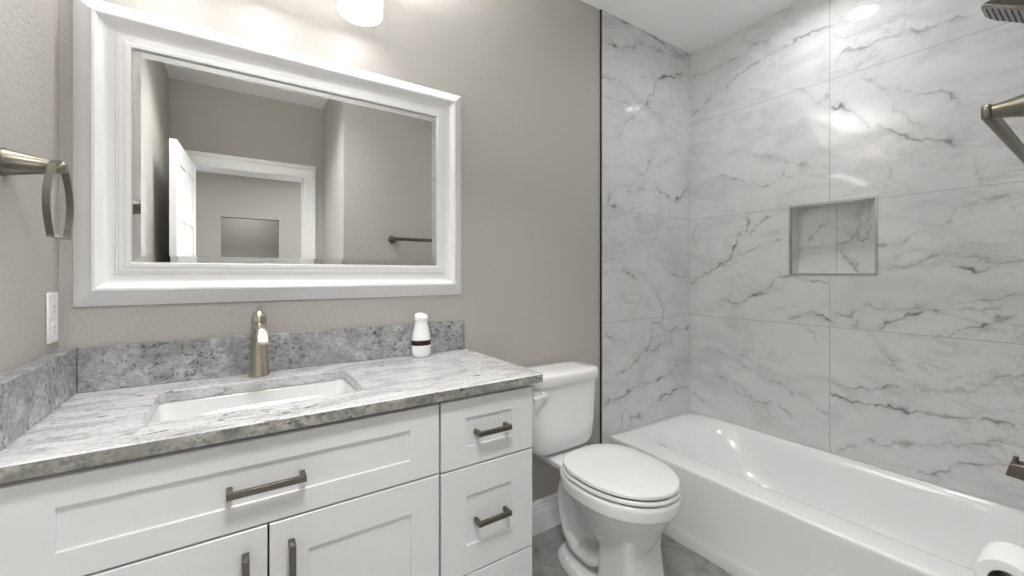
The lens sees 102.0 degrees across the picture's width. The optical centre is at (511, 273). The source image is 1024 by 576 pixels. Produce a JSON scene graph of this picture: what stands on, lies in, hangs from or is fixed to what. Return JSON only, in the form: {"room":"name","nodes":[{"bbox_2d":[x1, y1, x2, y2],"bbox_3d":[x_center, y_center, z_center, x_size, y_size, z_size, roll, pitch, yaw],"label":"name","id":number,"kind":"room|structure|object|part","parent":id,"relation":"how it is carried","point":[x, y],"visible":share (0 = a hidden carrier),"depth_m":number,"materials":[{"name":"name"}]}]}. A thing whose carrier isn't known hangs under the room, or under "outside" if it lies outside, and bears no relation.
{"room":"bathroom","nodes":[
{"label":"bathroom","id":0,"kind":"room"},
{"bbox_2d":[0,0,58,373],"bbox_3d":[-0.630,-0.087,0.142,0.120,2.655,2.460,0,0,-34],"label":"wall","id":1,"kind":"structure","parent":0,"point":[29,29],"depth_m":0.93,"materials":[{"name":"grey paint"}]},
{"bbox_2d":[0,147,73,239],"bbox_3d":[-0.985,-0.163,0.858,0.088,0.179,0.150,0,0,-34],"label":"towel ring","id":2,"kind":"object","parent":1,"relation":"attached to","point":[12,162],"visible":1,"depth_m":0.84,"materials":[{"name":"silver metal"}]},
{"bbox_3d":[-0.985,-0.224,0.858,0.088,0.058,0.058,0,0,-34],"label":"post","id":3,"kind":"part","parent":2,"relation":"part of","materials":[{"name":"silver metal"}]},
{"bbox_2d":[46,292,57,344],"bbox_3d":[-1.165,0.112,1.051,0.007,0.128,0.070,0,0,-34],"label":"wall outlet","id":4,"kind":"object","parent":1,"relation":"attached to","point":[52,297],"visible":1,"depth_m":1.04,"materials":[{"name":"white plastic"}]},
{"bbox_2d":[51,301,56,313],"bbox_3d":[-1.163,0.087,1.052,0.004,0.033,0.034,0,0,-34],"label":"socket","id":5,"kind":"object","parent":4,"relation":"attached to","point":[53,303],"depth_m":1.05,"materials":[{"name":"white plastic"}]},
{"bbox_2d":[51,321,56,334],"bbox_3d":[-1.163,0.139,1.052,0.004,0.033,0.034,0,0,-34],"label":"socket","id":6,"kind":"object","parent":4,"relation":"attached to","point":[53,323],"depth_m":1.05,"materials":[{"name":"white plastic"}]},
{"bbox_2d":[59,0,689,501],"bbox_3d":[0.030,-0.087,1.994,3.043,2.655,0.125,0,0,-34],"label":"wall","id":7,"kind":"structure","parent":0,"point":[525,74],"depth_m":1.98,"materials":[{"name":"grey paint"}]},
{"bbox_2d":[73,0,460,306],"bbox_3d":[-0.687,-0.330,1.419,1.158,0.840,0.043,0,0,-34],"label":"wall mirror","id":8,"kind":"object","parent":7,"relation":"attached to","point":[209,166],"visible":1,"depth_m":1.31,"materials":[{"name":"white paint"}]},
{"bbox_2d":[132,49,435,265],"bbox_3d":[-0.688,-0.330,1.421,0.917,0.599,0.015,0,0,-34],"label":"mirror glass","id":9,"kind":"object","parent":8,"relation":"attached to","point":[232,165],"depth_m":1.35,"materials":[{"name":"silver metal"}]},
{"bbox_2d":[77,320,464,392],"bbox_3d":[-0.684,0.259,1.435,1.156,0.121,0.020,0,0,-34],"label":"backsplash","id":10,"kind":"structure","parent":7,"relation":"attached to","point":[103,367],"depth_m":1.30,"materials":[{"name":"stone"}]},
{"bbox_2d":[338,0,382,26],"bbox_3d":[-0.752,-1.020,1.282,0.738,0.280,0.199,0,0,-34],"label":"vanity light","id":11,"kind":"object","parent":7,"relation":"attached to","point":[367,13],"visible":1,"depth_m":1.40,"materials":[{"name":"white glass"}]},
{"bbox_2d":[532,493,560,535],"bbox_3d":[0.130,1.164,1.986,0.835,0.152,0.016,0,0,-34],"label":"baseboard","id":12,"kind":"structure","parent":7,"relation":"attached to","point":[545,513],"depth_m":2.00,"materials":[{"name":"white paint"}]},
{"bbox_2d":[600,9,601,443],"bbox_3d":[0.477,-0.087,2.224,0.006,2.655,0.009,0,0,-34],"label":"trim","id":13,"kind":"structure","parent":7,"relation":"attached to","point":[600,9],"depth_m":2.22,"materials":[{"name":"metal"}]},
{"bbox_2d":[532,524,732,575],"bbox_3d":[1.241,1.290,-1.485,6.000,0.100,7.350,0,0,-34],"label":"floor","id":14,"kind":"structure","parent":0,"point":[678,560],"depth_m":1.80,"materials":[{"name":"grey tile"}]},
{"bbox_2d":[0,385,531,575],"bbox_3d":[-0.558,0.795,1.200,1.178,0.890,0.546,0,0,-34],"label":"vanity cabinet","id":15,"kind":"object","parent":14,"relation":"on","point":[443,488],"visible":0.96,"depth_m":0.97,"materials":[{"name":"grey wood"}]},
{"bbox_3d":[-0.717,0.844,0.813,0.408,0.572,0.020,0,0,-34],"label":"door","id":16,"kind":"part","parent":15,"relation":"part of","materials":[{"name":"white paint"}]},
{"bbox_3d":[-0.569,0.680,0.886,0.014,0.150,0.037,0,0,-34],"label":"handle","id":17,"kind":"part","parent":15,"relation":"part of","materials":[{"name":"silver metal"}]},
{"bbox_3d":[-0.535,0.463,0.908,0.150,0.014,0.037,0,0,-34],"label":"handle","id":18,"kind":"part","parent":15,"relation":"part of","materials":[{"name":"silver metal"}]},
{"bbox_2d":[0,348,542,483],"bbox_3d":[-0.550,0.335,1.213,1.207,0.029,0.537,0,0,-34],"label":"countertop","id":19,"kind":"structure","parent":15,"relation":"on","point":[89,429],"depth_m":1.00,"materials":[{"name":"grey stone"}]},
{"bbox_2d":[0,347,78,450],"bbox_3d":[-1.036,0.259,0.887,0.038,0.121,0.536,0,0,-34],"label":"side splash","id":20,"kind":"object","parent":19,"relation":"on","point":[30,391],"visible":1,"depth_m":0.88,"materials":[{"name":"stone"}]},
{"bbox_2d":[148,379,357,423],"bbox_3d":[-0.672,0.424,1.126,0.520,0.149,0.339,0,0,-34],"label":"sink","id":21,"kind":"object","parent":19,"relation":"in","point":[174,410],"visible":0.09,"depth_m":1.22,"materials":[{"name":"white ceramic"}]},
{"bbox_2d":[248,306,269,377],"bbox_3d":[-0.743,0.212,1.225,0.057,0.216,0.236,0,0,-34],"label":"faucet","id":22,"kind":"object","parent":19,"relation":"on","point":[259,364],"visible":1,"depth_m":1.28,"materials":[{"name":"silver metal"}]},
{"bbox_3d":[-0.793,0.128,1.299,0.042,0.047,0.041,0,0,25],"label":"lever handle","id":23,"kind":"part","parent":22,"relation":"part of","materials":[{"name":"silver metal"}]},
{"bbox_3d":[-0.734,0.171,1.212,0.031,0.047,0.204,0,0,-34],"label":"spout","id":24,"kind":"part","parent":22,"relation":"part of","materials":[{"name":"silver metal"}]},
{"bbox_2d":[411,312,430,357],"bbox_3d":[-0.351,0.236,1.601,0.076,0.167,0.064,0,0,-34],"label":"dispenser bottle","id":25,"kind":"object","parent":19,"relation":"on","point":[421,339],"visible":1,"depth_m":1.58,"materials":[{"name":"white plastic"}]},
{"bbox_3d":[-0.496,0.680,0.935,0.014,0.150,0.037,0,0,-34],"label":"handle","id":26,"kind":"part","parent":15,"relation":"part of","materials":[{"name":"silver metal"}]},
{"bbox_3d":[-0.376,0.844,1.043,0.406,0.572,0.020,0,0,-34],"label":"door","id":27,"kind":"part","parent":15,"relation":"part of","materials":[{"name":"white paint"}]},
{"bbox_3d":[-0.071,0.715,1.248,0.316,0.308,0.020,0,0,-34],"label":"drawer","id":28,"kind":"part","parent":15,"relation":"part of","materials":[{"name":"white paint"}]},
{"bbox_3d":[-0.071,0.460,1.248,0.316,0.193,0.020,0,0,-34],"label":"drawer","id":29,"kind":"part","parent":15,"relation":"part of","materials":[{"name":"white paint"}]},
{"bbox_3d":[-0.056,0.722,1.231,0.113,0.014,0.037,0,0,-34],"label":"handle","id":30,"kind":"part","parent":15,"relation":"part of","materials":[{"name":"silver metal"}]},
{"bbox_3d":[-0.056,0.463,1.231,0.113,0.014,0.037,0,0,-34],"label":"handle","id":31,"kind":"part","parent":15,"relation":"part of","materials":[{"name":"silver metal"}]},
{"bbox_3d":[-0.071,1.002,1.248,0.316,0.257,0.020,0,0,-34],"label":"drawer","id":32,"kind":"part","parent":15,"relation":"part of","materials":[{"name":"white paint"}]},
{"bbox_2d":[525,360,680,575],"bbox_3d":[0.341,0.834,1.697,0.434,0.811,0.685,0,0,-34],"label":"toilet","id":33,"kind":"object","parent":14,"relation":"on","point":[616,503],"visible":1,"depth_m":1.63,"materials":[{"name":"white ceramic"}]},
{"bbox_3d":[0.120,0.513,1.717,0.090,0.032,0.028,0,0,-34],"label":"flush lever","id":34,"kind":"part","parent":33,"relation":"part of","materials":[{"name":"white plastic"}]},
{"bbox_3d":[0.208,0.456,1.895,0.386,0.054,0.210,0,0,-34],"label":"tank lid","id":35,"kind":"part","parent":33,"relation":"part of","materials":[{"name":"white ceramic"}]},
{"bbox_3d":[0.206,0.639,1.899,0.364,0.313,0.192,0,0,-34],"label":"tank","id":36,"kind":"part","parent":33,"relation":"part of","materials":[{"name":"white ceramic"}]},
{"bbox_3d":[0.364,1.019,1.708,0.384,0.440,0.676,0,0,-34],"label":"bowl","id":37,"kind":"part","parent":33,"relation":"part of","materials":[{"name":"white ceramic"}]},
{"bbox_3d":[0.426,0.786,1.616,0.380,0.014,0.454,0,0,-34],"label":"seat","id":38,"kind":"part","parent":33,"relation":"part of","materials":[{"name":"white plastic"}]},
{"bbox_3d":[0.426,0.763,1.616,0.374,0.020,0.450,0,0,-34],"label":"lid","id":39,"kind":"part","parent":33,"relation":"part of","materials":[{"name":"white plastic"}]},
{"bbox_2d":[610,411,1023,575],"bbox_3d":[1.268,1.061,1.830,0.742,0.356,1.527,0,0,-34],"label":"bathtub","id":40,"kind":"object","parent":14,"relation":"on","point":[754,502],"visible":0.88,"depth_m":1.74,"materials":[{"name":"white ceramic"}]},
{"bbox_2d":[581,0,801,53],"bbox_3d":[1.241,-1.465,-1.485,6.000,0.100,7.350,0,0,-34],"label":"ceiling","id":41,"kind":"structure","parent":0,"point":[690,26],"depth_m":2.27,"materials":[{"name":"white paint"}]},
{"bbox_2d":[690,0,1023,509],"bbox_3d":[1.664,-0.087,2.100,0.214,2.655,1.775,0,0,-34],"label":"wall","id":42,"kind":"structure","parent":0,"point":[914,368],"depth_m":1.92,"materials":[{"name":"white stone"}]},
{"bbox_2d":[791,198,874,272],"bbox_3d":[1.607,-0.173,2.071,0.086,0.346,0.345,0,0,-34],"label":"wall niche","id":43,"kind":"object","parent":42,"relation":"attached to","point":[839,237],"visible":0.93,"depth_m":2.10,"materials":[{"name":"white stone"}]},
{"bbox_2d":[789,195,877,275],"bbox_3d":[1.573,-0.173,2.048,0.011,0.366,0.365,0,0,-34],"label":"frame","id":44,"kind":"object","parent":42,"relation":"attached to","point":[869,197],"visible":1,"depth_m":2.01,"materials":[{"name":"metal"}]},
{"bbox_3d":[0.961,-0.087,0.629,1.013,2.655,0.120,0,0,-34],"label":"wall","id":45,"kind":"structure","parent":0,"visible":0},
{"bbox_2d":[981,94,1023,163],"bbox_3d":[1.010,-0.252,0.785,0.642,0.058,0.084,0,0,-34],"label":"towel bar","id":46,"kind":"object","parent":45,"relation":"attached to","point":[993,115],"visible":1,"depth_m":0.65,"materials":[{"name":"silver metal"}]},
{"bbox_3d":[0.770,-0.252,0.617,0.058,0.058,0.072,0,0,-34],"label":"post","id":47,"kind":"part","parent":46,"relation":"part of","materials":[{"name":"silver metal"}]},
{"bbox_3d":[1.798,-0.087,1.192,1.005,2.655,0.120,0,0,-34],"label":"wall","id":48,"kind":"structure","parent":0,"visible":0},
{"bbox_2d":[981,0,1023,22],"bbox_3d":[1.629,-0.866,1.286,0.136,0.173,0.223,0,0,-34],"label":"shower head","id":49,"kind":"object","parent":48,"relation":"attached to","point":[998,10],"visible":1,"depth_m":1.32},
{"bbox_3d":[1.605,-0.823,1.323,0.125,0.084,0.128,0,0,-34],"label":"spray plate","id":50,"kind":"part","parent":49,"relation":"part of","materials":[{"name":"grey"}]},
{"bbox_2d":[1005,456,1023,480],"bbox_3d":[1.635,0.618,1.259,0.074,0.080,0.172,0,0,-34],"label":"tub spout","id":51,"kind":"object","parent":48,"relation":"attached to","point":[1015,469],"visible":1,"depth_m":1.30,"materials":[{"name":"silver metal"}]},
{"bbox_3d":[1.591,0.589,1.308,0.013,0.022,0.013,0,0,-34],"label":"diverter knob","id":52,"kind":"part","parent":51,"relation":"part of","materials":[{"name":"silver metal"}]},
{"bbox_3d":[1.103,0.619,0.859,0.138,0.058,0.102,0,0,-34],"label":"paper holder","id":53,"kind":"object","parent":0,"visible":0},
{"bbox_2d":[973,541,1023,575],"bbox_3d":[1.052,0.636,0.875,0.102,0.093,0.093,0,0,-34],"label":"toilet paper roll","id":54,"kind":"object","parent":53,"relation":"on","point":[997,558],"visible":0.98,"depth_m":0.87,"materials":[{"name":"white paper"}]}
]}

